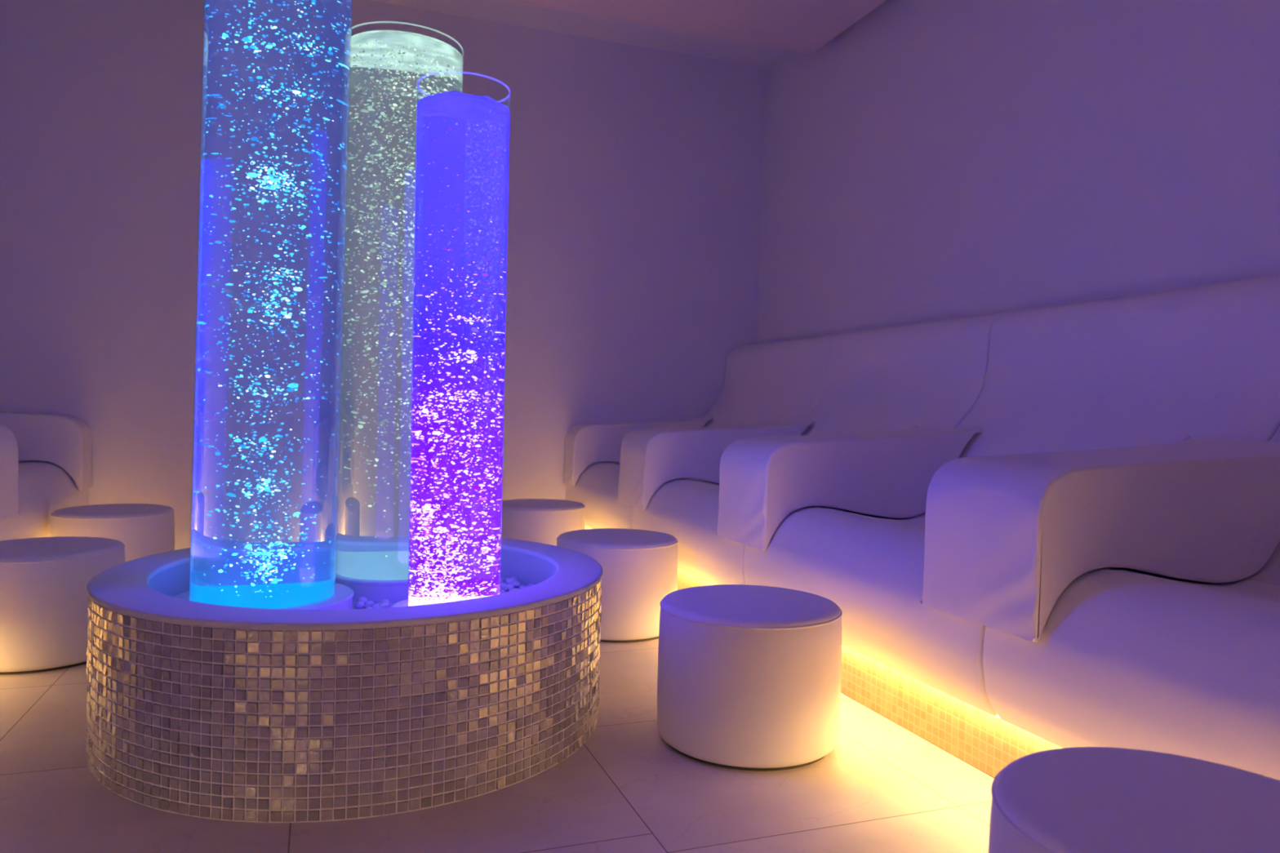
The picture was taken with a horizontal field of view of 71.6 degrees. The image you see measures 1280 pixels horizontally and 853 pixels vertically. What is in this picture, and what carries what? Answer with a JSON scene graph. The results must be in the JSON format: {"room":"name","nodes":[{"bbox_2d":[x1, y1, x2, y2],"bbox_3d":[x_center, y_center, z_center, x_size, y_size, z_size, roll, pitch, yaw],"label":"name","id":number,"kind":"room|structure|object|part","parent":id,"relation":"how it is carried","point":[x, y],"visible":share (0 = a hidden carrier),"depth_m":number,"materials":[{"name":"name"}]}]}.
{"room":"spa relaxation room","nodes":[
{"label":"spa relaxation room","id":0,"kind":"room"},
{"bbox_2d":[0,0,764,550],"bbox_3d":[-1.905,-0.970,5.852,5.930,3.620,0.150,1,1,-20],"label":"wall","id":1,"kind":"structure","parent":0,"point":[635,175],"depth_m":6.04,"materials":[{"name":"white paint"}]},
{"bbox_2d":[0,638,994,852],"bbox_3d":[-0.728,0.994,2.504,6.230,0.120,7.350,1,1,-20],"label":"floor","id":2,"kind":"structure","parent":0,"point":[883,787],"depth_m":2.25,"materials":[{"name":"tile"}]},
{"bbox_2d":[0,423,19,521],"bbox_3d":[-3.233,0.032,2.992,1.512,1.316,1.613,1,1,-20],"label":"lounge seat","id":3,"kind":"object","parent":2,"relation":"on","point":[8,442],"visible":1,"depth_m":3.89,"materials":[{"name":"white leather"}]},
{"bbox_2d":[0,411,92,541],"bbox_3d":[-3.704,-0.005,4.300,1.514,1.316,1.595,1,1,-20],"label":"lounge seat","id":4,"kind":"object","parent":2,"relation":"on","point":[55,473],"visible":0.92,"depth_m":4.98,"materials":[{"name":"white leather"}]},
{"bbox_3d":[-3.715,0.108,5.017,1.044,0.497,0.245,1,1,-20],"label":"armrest","id":5,"kind":"part","parent":4,"relation":"part of","materials":[{"name":"white leather"}]},
{"bbox_2d":[0,536,124,675],"bbox_3d":[-2.298,0.667,3.410,0.555,0.425,0.555,2,1,27],"label":"stool","id":6,"kind":"object","parent":2,"relation":"on","point":[44,581],"visible":0.88,"depth_m":3.20,"materials":[{"name":"grey leather"}]},
{"bbox_3d":[-2.294,0.466,3.406,0.543,0.023,0.543,2,1,27],"label":"seat","id":7,"kind":"part","parent":6,"relation":"part of","materials":[{"name":"white leather"}]},
{"bbox_2d":[49,503,174,562],"bbox_3d":[-2.719,0.634,4.588,0.555,0.425,0.555,2,2,42],"label":"stool","id":8,"kind":"object","parent":2,"relation":"on","point":[144,530],"visible":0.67,"depth_m":4.41,"materials":[{"name":"grey leather"}]},
{"bbox_3d":[-2.714,0.433,4.585,0.543,0.023,0.543,2,2,42],"label":"seat","id":9,"kind":"part","parent":8,"relation":"part of","materials":[{"name":"white leather"}]},
{"bbox_2d":[85,537,603,822],"bbox_3d":[-0.883,0.685,2.847,1.517,0.476,1.517,2,1,25],"label":"basin","id":10,"kind":"object","parent":2,"relation":"on","point":[330,709],"visible":0.77,"depth_m":2.17,"materials":[{"name":"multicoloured tile"}]},
{"bbox_2d":[188,0,352,608],"bbox_3d":[-1.110,-0.755,2.703,0.445,2.555,0.414,1,1,0],"label":"tube","id":11,"kind":"object","parent":10,"relation":"on","point":[276,74],"visible":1,"depth_m":2.54,"materials":[{"name":"blue glass"}]},
{"bbox_2d":[336,30,463,580],"bbox_3d":[-0.862,-0.421,3.188,0.414,1.874,0.414,1,1,-20],"label":"tube","id":12,"kind":"object","parent":10,"relation":"on","point":[388,68],"visible":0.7,"depth_m":3.00,"materials":[{"name":"clear glass"}]},
{"bbox_2d":[354,577,533,608],"bbox_3d":[-0.886,0.563,2.847,1.184,0.056,1.185,1,1,-20],"label":"pebbles","id":13,"kind":"object","parent":10,"relation":"on","point":[508,584],"visible":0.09,"depth_m":3.07,"materials":[{"name":"white"}]},
{"bbox_2d":[407,89,511,606],"bbox_3d":[-0.535,-0.230,2.626,0.270,1.530,0.270,2,1,38],"label":"tube","id":14,"kind":"object","parent":10,"relation":"on","point":[462,142],"visible":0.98,"depth_m":2.51,"materials":[{"name":"plastic"}]},
{"bbox_2d":[501,498,585,546],"bbox_3d":[-0.610,0.668,5.337,0.555,0.425,0.555,1,1,-32],"label":"stool","id":15,"kind":"object","parent":2,"relation":"on","point":[534,520],"visible":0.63,"depth_m":5.09,"materials":[{"name":"grey leather"}]},
{"bbox_3d":[-0.605,0.468,5.333,0.543,0.023,0.543,1,1,-32],"label":"seat","id":16,"kind":"part","parent":15,"relation":"part of","materials":[{"name":"white leather"}]},
{"bbox_2d":[556,528,678,642],"bbox_3d":[-0.107,0.706,4.040,0.555,0.425,0.555,1,1,-4],"label":"stool","id":17,"kind":"object","parent":2,"relation":"on","point":[639,566],"visible":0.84,"depth_m":3.79,"materials":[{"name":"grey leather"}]},
{"bbox_3d":[-0.103,0.505,4.036,0.543,0.023,0.543,1,1,-4],"label":"seat","id":18,"kind":"part","parent":17,"relation":"part of","materials":[{"name":"white leather"}]},
{"bbox_2d":[563,333,840,528],"bbox_3d":[0.415,0.060,5.872,1.514,1.316,1.435,1,1,-20],"label":"lounge seat","id":19,"kind":"object","parent":2,"relation":"on","point":[783,380],"visible":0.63,"depth_m":6.00,"materials":[{"name":"white leather"}]},
{"bbox_3d":[-0.010,0.168,6.354,1.044,0.497,0.245,1,1,-20],"label":"armrest","id":20,"kind":"part","parent":19,"relation":"part of","materials":[{"name":"white leather"}]},
{"bbox_3d":[0.765,0.066,5.997,0.770,1.316,1.434,1,1,-20],"label":"backrest","id":21,"kind":"part","parent":19,"relation":"part of","materials":[{"name":"white leather"}]},
{"bbox_2d":[657,584,842,771],"bbox_3d":[0.332,0.742,2.720,0.555,0.425,0.555,1,1,-20],"label":"stool","id":22,"kind":"object","parent":2,"relation":"on","point":[748,678],"visible":1,"depth_m":2.49,"materials":[{"name":"white leather"}]},
{"bbox_3d":[0.337,0.541,2.716,0.543,0.023,0.543,1,1,-20],"label":"seat","id":23,"kind":"part","parent":22,"relation":"part of","materials":[{"name":"white leather"}]},
{"bbox_2d":[617,311,1004,585],"bbox_3d":[0.854,0.094,4.654,1.514,1.316,1.585,1,1,-20],"label":"lounge seat","id":24,"kind":"object","parent":2,"relation":"on","point":[931,373],"visible":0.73,"depth_m":4.66,"materials":[{"name":"white leather"}]},
{"bbox_3d":[0.435,0.203,5.120,1.045,0.497,0.430,1,1,-20],"label":"armrest","id":25,"kind":"part","parent":24,"relation":"part of","materials":[{"name":"white leather"}]},
{"bbox_3d":[1.241,0.103,4.677,0.770,1.316,1.366,1,1,-20],"label":"backrest","id":26,"kind":"part","parent":24,"relation":"part of","materials":[{"name":"white leather"}]},
{"bbox_2d":[585,525,1062,777],"bbox_3d":[1.397,0.862,3.283,1.401,0.211,7.012,1,1,-20],"label":"plinth","id":27,"kind":"object","parent":2,"relation":"on","point":[986,742],"visible":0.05,"depth_m":2.70,"materials":[{"name":"tile"}]},
{"bbox_2d":[715,275,1279,715],"bbox_3d":[1.324,0.131,3.351,1.513,1.316,1.625,1,1,-20],"label":"lounge seat","id":28,"kind":"object","parent":2,"relation":"on","point":[1198,362],"visible":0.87,"depth_m":3.31,"materials":[{"name":"white leather"}]},
{"bbox_3d":[0.898,0.239,3.836,1.044,0.497,0.430,1,1,-20],"label":"armrest","id":29,"kind":"part","parent":28,"relation":"part of","materials":[{"name":"white leather"}]},
{"bbox_3d":[1.711,0.140,3.372,0.770,1.316,1.401,1,1,-20],"label":"backrest","id":30,"kind":"part","parent":28,"relation":"part of","materials":[{"name":"white leather"}]},
{"bbox_2d":[920,426,1279,780],"bbox_3d":[1.798,0.168,2.037,1.512,1.316,1.620,1,1,-20],"label":"lounge seat","id":31,"kind":"object","parent":2,"relation":"on","point":[1181,657],"visible":0.99,"depth_m":2.19,"materials":[{"name":"white leather"}]},
{"bbox_3d":[1.373,0.276,2.520,1.043,0.497,0.430,1,1,-20],"label":"armrest","id":32,"kind":"part","parent":31,"relation":"part of","materials":[{"name":"white leather"}]},
{"bbox_3d":[2.186,0.176,2.055,0.770,1.316,1.391,1,1,-20],"label":"backrest","id":33,"kind":"part","parent":31,"relation":"part of","materials":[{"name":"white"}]},
{"bbox_2d":[987,746,1279,852],"bbox_3d":[0.812,0.781,1.321,0.555,0.425,0.555,2,1,11],"label":"stool","id":34,"kind":"object","parent":2,"relation":"on","point":[1076,799],"visible":1,"depth_m":1.33,"materials":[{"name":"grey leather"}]},
{"bbox_2d":[373,0,787,66],"bbox_3d":[-0.641,-2.744,2.430,6.230,0.120,7.350,1,1,-20],"label":"ceiling","id":35,"kind":"structure","parent":0,"point":[508,11],"depth_m":6.12,"materials":[{"name":"white paint"}]},
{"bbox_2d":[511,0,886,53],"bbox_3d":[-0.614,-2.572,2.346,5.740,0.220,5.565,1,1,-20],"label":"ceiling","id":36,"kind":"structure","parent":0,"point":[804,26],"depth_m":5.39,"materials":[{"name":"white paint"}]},
{"bbox_2d":[757,0,1279,343],"bbox_3d":[2.175,-0.829,3.499,0.150,3.620,7.350,1,1,-20],"label":"wall","id":37,"kind":"structure","parent":0,"point":[931,160],"depth_m":4.31,"materials":[{"name":"white paint"}]}
]}

